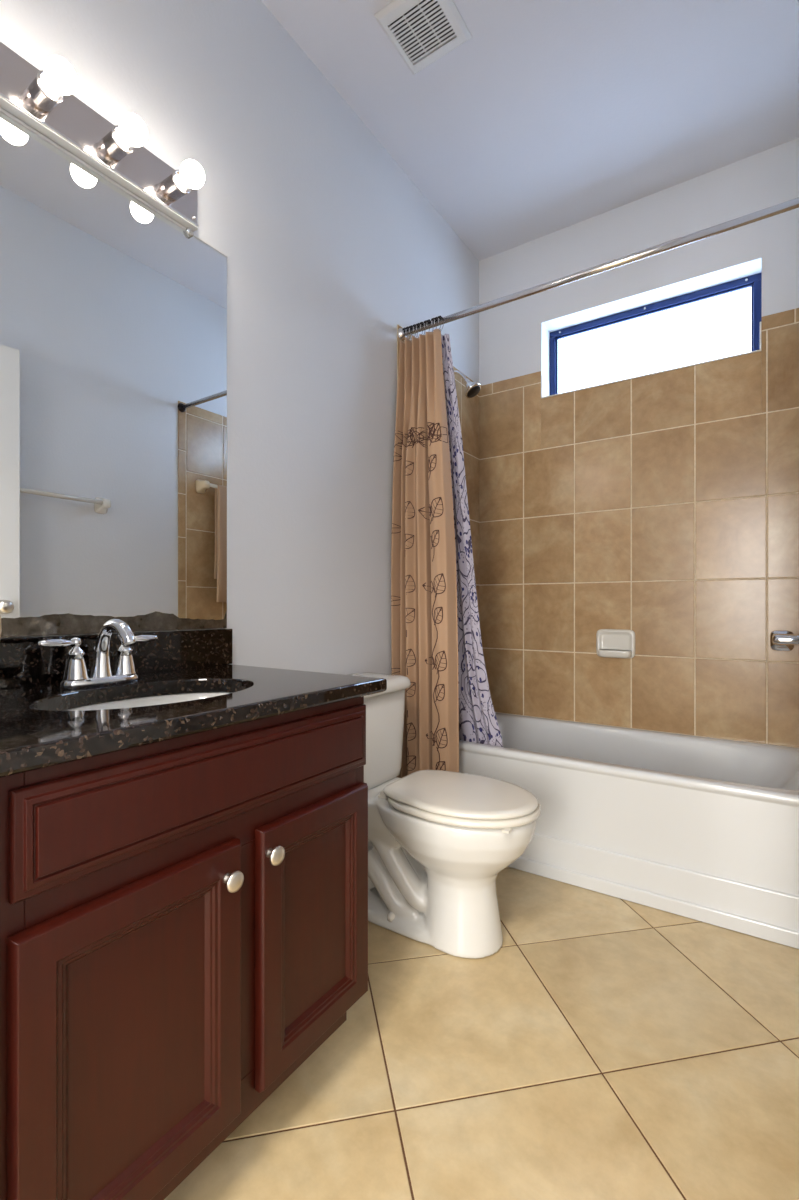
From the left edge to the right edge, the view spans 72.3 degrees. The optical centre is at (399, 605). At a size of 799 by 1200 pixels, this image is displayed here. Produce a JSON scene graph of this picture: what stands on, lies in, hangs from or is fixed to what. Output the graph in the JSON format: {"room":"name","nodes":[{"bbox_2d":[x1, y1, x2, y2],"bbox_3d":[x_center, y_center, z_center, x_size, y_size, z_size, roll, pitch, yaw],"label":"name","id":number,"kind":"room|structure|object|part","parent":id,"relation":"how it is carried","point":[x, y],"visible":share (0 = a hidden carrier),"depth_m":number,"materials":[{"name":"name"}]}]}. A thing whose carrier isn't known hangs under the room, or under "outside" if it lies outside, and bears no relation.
{"room":"bathroom","nodes":[
{"label":"bathroom","id":0,"kind":"room"},
{"bbox_2d":[0,0,479,674],"bbox_3d":[-0.296,-0.421,1.957,0.128,2.847,2.418,0,0,34],"label":"wall","id":1,"kind":"structure","parent":0,"point":[331,247],"depth_m":1.79,"materials":[{"name":"paint"}]},
{"bbox_2d":[0,41,198,231],"bbox_3d":[-0.697,-1.055,1.195,0.073,0.114,0.605,0,0,34],"label":"light bar","id":2,"kind":"object","parent":1,"relation":"attached to","point":[67,121],"visible":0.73,"depth_m":1.22,"materials":[{"name":"silver metal"}]},
{"bbox_2d":[43,55,76,95],"bbox_3d":[-0.685,-1.055,1.096,0.082,0.057,0.057,0,0,34],"label":"light bulb","id":3,"kind":"object","parent":2,"relation":"attached to","point":[60,76],"visible":1,"depth_m":1.08,"materials":[{"name":"white glass"}]},
{"bbox_2d":[117,113,147,146],"bbox_3d":[-0.601,-1.055,1.222,0.082,0.057,0.057,0,0,34],"label":"light bulb","id":4,"kind":"object","parent":2,"relation":"attached to","point":[133,131],"visible":1,"depth_m":1.20,"materials":[{"name":"white glass"}]},
{"bbox_2d":[176,159,204,188],"bbox_3d":[-0.517,-1.055,1.346,0.082,0.057,0.057,0,0,34],"label":"light bulb","id":5,"kind":"object","parent":2,"relation":"attached to","point":[192,175],"visible":1,"depth_m":1.32,"materials":[{"name":"white glass"}]},
{"bbox_2d":[0,108,227,637],"bbox_3d":[-0.700,-0.468,1.241,0.016,1.065,0.755,0,0,34],"label":"wall mirror","id":6,"kind":"object","parent":1,"relation":"attached to","point":[113,311],"visible":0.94,"depth_m":1.26,"materials":[{"name":"clear glass"}]},
{"bbox_2d":[0,629,231,688],"bbox_3d":[-0.698,0.116,1.240,0.019,0.100,0.774,0,0,34],"label":"backsplash","id":7,"kind":"structure","parent":1,"relation":"attached to","point":[22,662],"depth_m":1.28,"materials":[{"name":"stone"}]},
{"bbox_2d":[454,370,481,397],"bbox_3d":[0.315,-1.071,2.608,0.156,0.164,0.088,0,0,34],"label":"shower fixture","id":8,"kind":"object","parent":1,"relation":"attached to","point":[472,389],"visible":0.81,"depth_m":2.58,"materials":[{"name":"silver metal"}]},
{"bbox_3d":[0.289,-1.097,2.626,0.090,0.073,0.018,0,0,34],"label":"shower arm","id":9,"kind":"part","parent":8,"relation":"part of","materials":[{"name":"silver metal"}]},
{"bbox_2d":[398,197,798,340],"bbox_3d":[0.634,-1.135,1.871,1.510,0.052,0.052,0,0,34],"label":"shower curtain rod","id":10,"kind":"object","parent":1,"relation":"attached to","point":[792,204],"visible":0.88,"depth_m":1.80,"materials":[{"name":"silver metal"}]},
{"bbox_2d":[164,866,798,1199],"bbox_3d":[-0.300,1.050,0.092,2.800,0.100,5.818,0,0,34],"label":"floor","id":11,"kind":"structure","parent":0,"point":[609,1047],"depth_m":1.16,"materials":[{"name":"beige tile"}]},
{"bbox_2d":[0,696,367,1199],"bbox_3d":[-0.480,0.599,1.059,0.581,0.802,0.710,0,0,34],"label":"vanity cabinet","id":12,"kind":"object","parent":11,"relation":"on","point":[184,920],"visible":0.98,"depth_m":0.81,"materials":[{"name":"brown wood"}]},
{"bbox_3d":[-0.362,0.619,0.778,0.020,0.456,0.335,0,0,34],"label":"door","id":13,"kind":"part","parent":12,"relation":"part of","materials":[{"name":"brown wood"}]},
{"bbox_3d":[-0.264,0.284,0.923,0.019,0.133,0.681,0,0,34],"label":"drawer","id":14,"kind":"part","parent":12,"relation":"part of","materials":[{"name":"brown wood"}]},
{"bbox_2d":[0,629,386,777],"bbox_3d":[-0.474,0.132,1.089,0.559,0.131,0.774,0,0,34],"label":"countertop","id":15,"kind":"structure","parent":12,"relation":"on","point":[36,731],"depth_m":1.07,"materials":[{"name":"stone"}]},
{"bbox_2d":[0,615,1,638],"bbox_3d":[-0.750,0.076,0.960,0.084,0.180,0.084,0,0,34],"label":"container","id":16,"kind":"object","parent":15,"relation":"on","point":[0,615],"visible":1,"depth_m":0.98,"materials":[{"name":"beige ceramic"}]},
{"bbox_2d":[37,619,157,688],"bbox_3d":[-0.625,0.097,1.152,0.185,0.138,0.172,0,0,-13],"label":"faucet","id":17,"kind":"object","parent":15,"relation":"on","point":[75,672],"visible":1,"depth_m":1.12,"materials":[{"name":"silver metal"}]},
{"bbox_3d":[-0.672,0.075,1.085,0.021,0.021,0.084,0,0,25],"label":"lever","id":18,"kind":"part","parent":17,"relation":"part of","materials":[{"name":"silver metal"}]},
{"bbox_3d":[-0.659,0.117,1.113,0.047,0.068,0.047,0,0,34],"label":"handle","id":19,"kind":"part","parent":17,"relation":"part of","materials":[{"name":"silver metal"}]},
{"bbox_3d":[-0.630,0.157,1.156,0.054,0.016,0.158,0,0,34],"label":"plate","id":20,"kind":"part","parent":17,"relation":"part of","materials":[{"name":"silver metal"}]},
{"bbox_3d":[-0.590,0.091,1.129,0.142,0.127,0.045,0,0,34],"label":"spout","id":21,"kind":"part","parent":17,"relation":"part of","materials":[{"name":"silver metal"}]},
{"bbox_3d":[-0.602,0.117,1.198,0.047,0.068,0.047,0,0,34],"label":"handle","id":22,"kind":"part","parent":17,"relation":"part of","materials":[{"name":"silver metal"}]},
{"bbox_3d":[-0.581,0.075,1.221,0.021,0.021,0.084,0,0,42],"label":"lever","id":23,"kind":"part","parent":17,"relation":"part of","materials":[{"name":"silver metal"}]},
{"bbox_2d":[64,692,231,710],"bbox_3d":[-0.470,0.270,1.054,0.302,0.144,0.449,0,0,34],"label":"sink","id":24,"kind":"object","parent":15,"relation":"in","point":[172,698],"visible":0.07,"depth_m":1.18,"materials":[{"name":"white ceramic"}]},
{"bbox_3d":[-0.268,0.440,0.876,0.026,0.032,0.032,0,0,34],"label":"knob","id":25,"kind":"part","parent":12,"relation":"part of","materials":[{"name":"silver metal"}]},
{"bbox_3d":[-0.218,0.433,0.951,0.026,0.032,0.032,0,0,34],"label":"knob","id":26,"kind":"part","parent":12,"relation":"part of","materials":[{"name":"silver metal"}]},
{"bbox_3d":[-0.160,0.619,1.078,0.020,0.456,0.307,0,0,34],"label":"door","id":27,"kind":"part","parent":12,"relation":"part of","materials":[{"name":"brown wood"}]},
{"bbox_2d":[348,673,540,958],"bbox_3d":[0.077,0.625,1.730,0.742,0.747,0.403,0,0,34],"label":"toilet","id":28,"kind":"object","parent":11,"relation":"on","point":[439,841],"visible":0.87,"depth_m":1.59,"materials":[{"name":"white ceramic"}]},
{"bbox_3d":[-0.142,0.275,1.877,0.214,0.046,0.402,0,0,34],"label":"tank lid","id":29,"kind":"part","parent":28,"relation":"part of","materials":[{"name":"white ceramic"}]},
{"bbox_3d":[-0.148,0.455,1.881,0.198,0.314,0.376,0,0,34],"label":"tank","id":30,"kind":"part","parent":28,"relation":"part of","materials":[{"name":"white ceramic"}]},
{"bbox_3d":[0.085,0.800,1.724,0.702,0.398,0.356,0,0,34],"label":"bowl","id":31,"kind":"part","parent":28,"relation":"part of","materials":[{"name":"white ceramic"}]},
{"bbox_3d":[0.192,0.566,1.652,0.451,0.019,0.350,0,0,34],"label":"lid","id":32,"kind":"part","parent":28,"relation":"part of","materials":[{"name":"beige plastic"}]},
{"bbox_3d":[0.203,0.588,1.645,0.437,0.018,0.362,0,0,34],"label":"seat","id":33,"kind":"part","parent":28,"relation":"part of","materials":[{"name":"beige plastic"}]},
{"bbox_2d":[459,712,798,948],"bbox_3d":[0.860,0.778,2.207,1.504,0.439,0.690,0,0,34],"label":"bathtub","id":34,"kind":"object","parent":11,"relation":"on","point":[704,829],"visible":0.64,"depth_m":1.88,"materials":[{"name":"white ceramic"}]},
{"bbox_2d":[459,712,798,794],"bbox_3d":[0.868,0.739,2.219,1.504,0.359,0.662,0,0,34],"label":"basin","id":35,"kind":"object","parent":34,"relation":"in","point":[541,756],"depth_m":2.18,"materials":[{"name":"white ceramic"}]},
{"bbox_2d":[261,0,798,260],"bbox_3d":[0.393,-1.895,1.512,1.767,0.100,2.688,0,0,34],"label":"ceiling","id":36,"kind":"structure","parent":0,"point":[554,115],"depth_m":1.98,"materials":[{"name":"paint"}]},
{"bbox_2d":[374,0,471,74],"bbox_3d":[0.077,-1.837,1.741,0.225,0.015,0.231,0,0,34],"label":"ceiling vent","id":37,"kind":"object","parent":36,"relation":"in","point":[427,31],"visible":1,"depth_m":1.74,"materials":[{"name":"white paint"}]},
{"bbox_2d":[479,138,798,747],"bbox_3d":[1.099,-0.421,2.562,1.767,2.847,0.158,0,0,34],"label":"wall","id":38,"kind":"structure","parent":0,"point":[663,508],"depth_m":2.46,"materials":[{"name":"tile"}]},
{"bbox_2d":[541,375,548,396],"bbox_3d":[0.738,-1.095,2.771,0.006,0.113,0.110,0,0,34],"label":"trim","id":39,"kind":"structure","parent":38,"relation":"attached to","point":[544,382],"depth_m":2.76,"materials":[{"name":"beige paint"}]},
{"bbox_2d":[596,629,634,657],"bbox_3d":[0.987,0.176,2.511,0.170,0.132,0.051,0,0,34],"label":"soap dish","id":40,"kind":"object","parent":38,"relation":"attached to","point":[610,643],"visible":1,"depth_m":2.52,"materials":[{"name":"white ceramic"}]},
{"bbox_2d":[598,649,631,657],"bbox_3d":[0.985,0.221,2.508,0.148,0.034,0.045,0,0,34],"label":"tray","id":41,"kind":"object","parent":40,"relation":"on","point":[609,653],"depth_m":2.49,"materials":[{"name":"white ceramic"}]},
{"bbox_2d":[541,350,761,398],"bbox_3d":[1.121,-1.035,2.525,0.918,0.006,0.130,0,0,34],"label":"trim","id":42,"kind":"structure","parent":38,"relation":"attached to","point":[756,350],"depth_m":2.43,"materials":[{"name":"beige"}]},
{"bbox_2d":[550,273,761,394],"bbox_3d":[1.165,-1.224,2.590,0.918,0.383,0.034,0,0,34],"label":"window","id":43,"kind":"structure","parent":38,"relation":"in","point":[753,281],"depth_m":2.52,"materials":[{"name":"blue"}]},
{"bbox_2d":[760,322,761,349],"bbox_3d":[1.494,-1.095,2.262,0.006,0.113,0.110,0,0,34],"label":"trim","id":44,"kind":"structure","parent":38,"relation":"attached to","point":[760,322],"depth_m":2.22,"materials":[{"name":"beige"}]},
{"bbox_2d":[770,630,798,650],"bbox_3d":[1.567,0.140,2.111,0.227,0.082,0.067,0,0,34],"label":"grab bar","id":45,"kind":"object","parent":38,"relation":"attached to","point":[780,640],"visible":1,"depth_m":2.14,"materials":[{"name":"silver metal"}]},
{"bbox_3d":[0.153,-1.125,2.194,0.041,0.063,0.010,0,0,-43],"label":"curtain ring","id":46,"kind":"object","parent":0,"visible":0},
{"bbox_2d":[441,334,502,746],"bbox_3d":[0.270,-0.212,2.237,0.274,1.765,0.171,0,0,34],"label":"patterned curtain","id":47,"kind":"object","parent":46,"relation":"hanging from","point":[478,723],"visible":0.47,"depth_m":2.24,"materials":[{"name":"fabric"}]},
{"label":"curtain ring","id":48,"kind":"object","parent":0,"visible":0},
{"bbox_2d":[391,329,458,777],"bbox_3d":[0.113,-0.102,2.191,0.292,2.004,0.161,0,0,34],"label":"shower curtain","id":49,"kind":"object","parent":48,"relation":"hanging from","point":[424,623],"visible":0.91,"depth_m":2.15,"materials":[{"name":"beige fabric"}]}
]}

